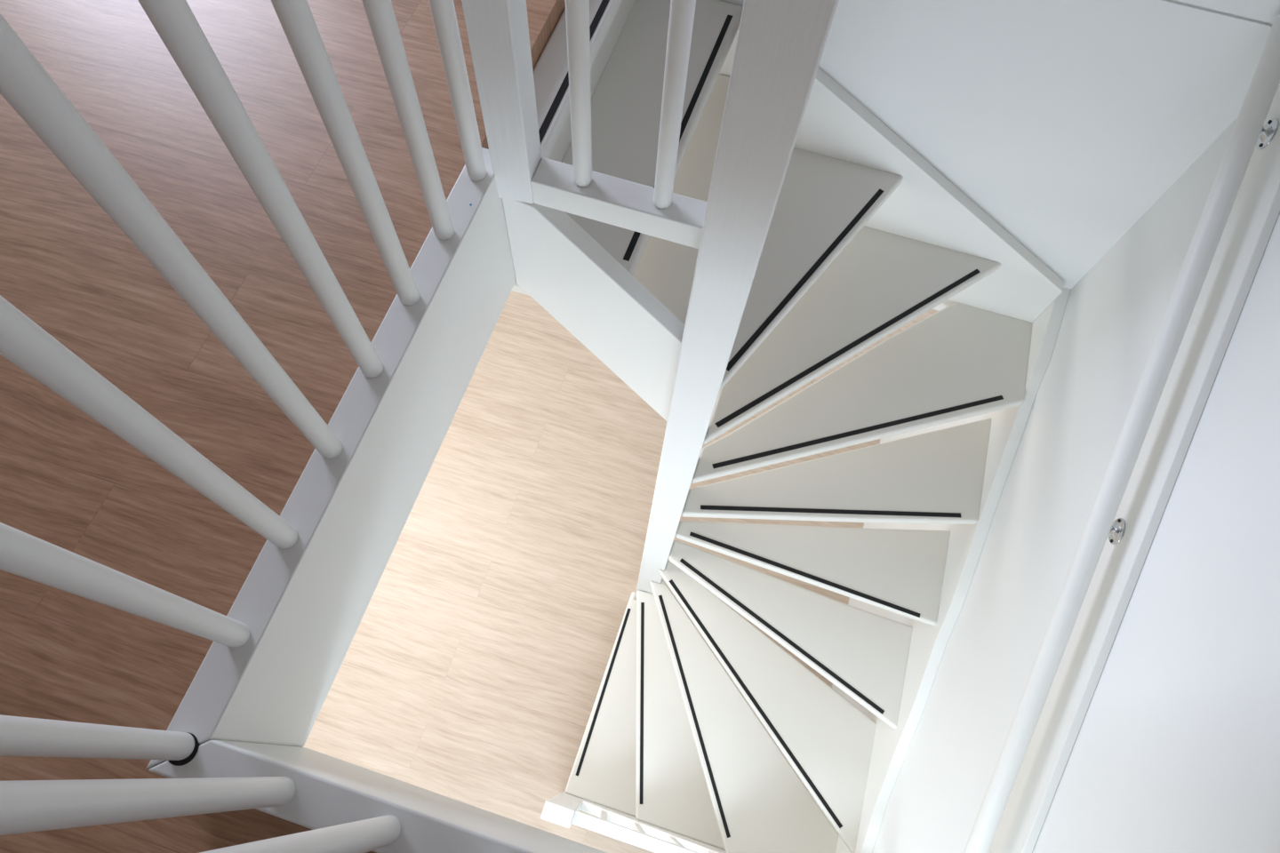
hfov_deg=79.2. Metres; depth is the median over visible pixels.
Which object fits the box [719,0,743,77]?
wall
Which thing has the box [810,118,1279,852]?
wall
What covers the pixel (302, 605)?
trim
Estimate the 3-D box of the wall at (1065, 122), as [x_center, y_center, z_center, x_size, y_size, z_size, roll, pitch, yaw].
[0.839,-1.214,0.883,1.018,3.600,0.100,17,66,5]
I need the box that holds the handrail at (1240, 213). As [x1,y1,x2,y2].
[963,15,1279,852]
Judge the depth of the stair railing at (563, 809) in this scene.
2.21 m
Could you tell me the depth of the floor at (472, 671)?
3.67 m
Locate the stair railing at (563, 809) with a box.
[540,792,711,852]
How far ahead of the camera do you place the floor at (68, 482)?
1.21 m
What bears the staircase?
on the floor at (472, 671)
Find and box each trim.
[146,147,516,768]
[148,739,607,852]
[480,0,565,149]
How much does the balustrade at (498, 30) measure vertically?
1.030 m
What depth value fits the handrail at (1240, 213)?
1.52 m
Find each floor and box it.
[0,0,555,852]
[303,290,937,852]
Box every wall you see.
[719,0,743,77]
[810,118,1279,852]
[818,0,1279,311]
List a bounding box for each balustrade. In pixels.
[0,0,541,852]
[530,0,707,248]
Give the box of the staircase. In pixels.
[502,0,1071,852]
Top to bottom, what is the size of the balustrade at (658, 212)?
0.974 m

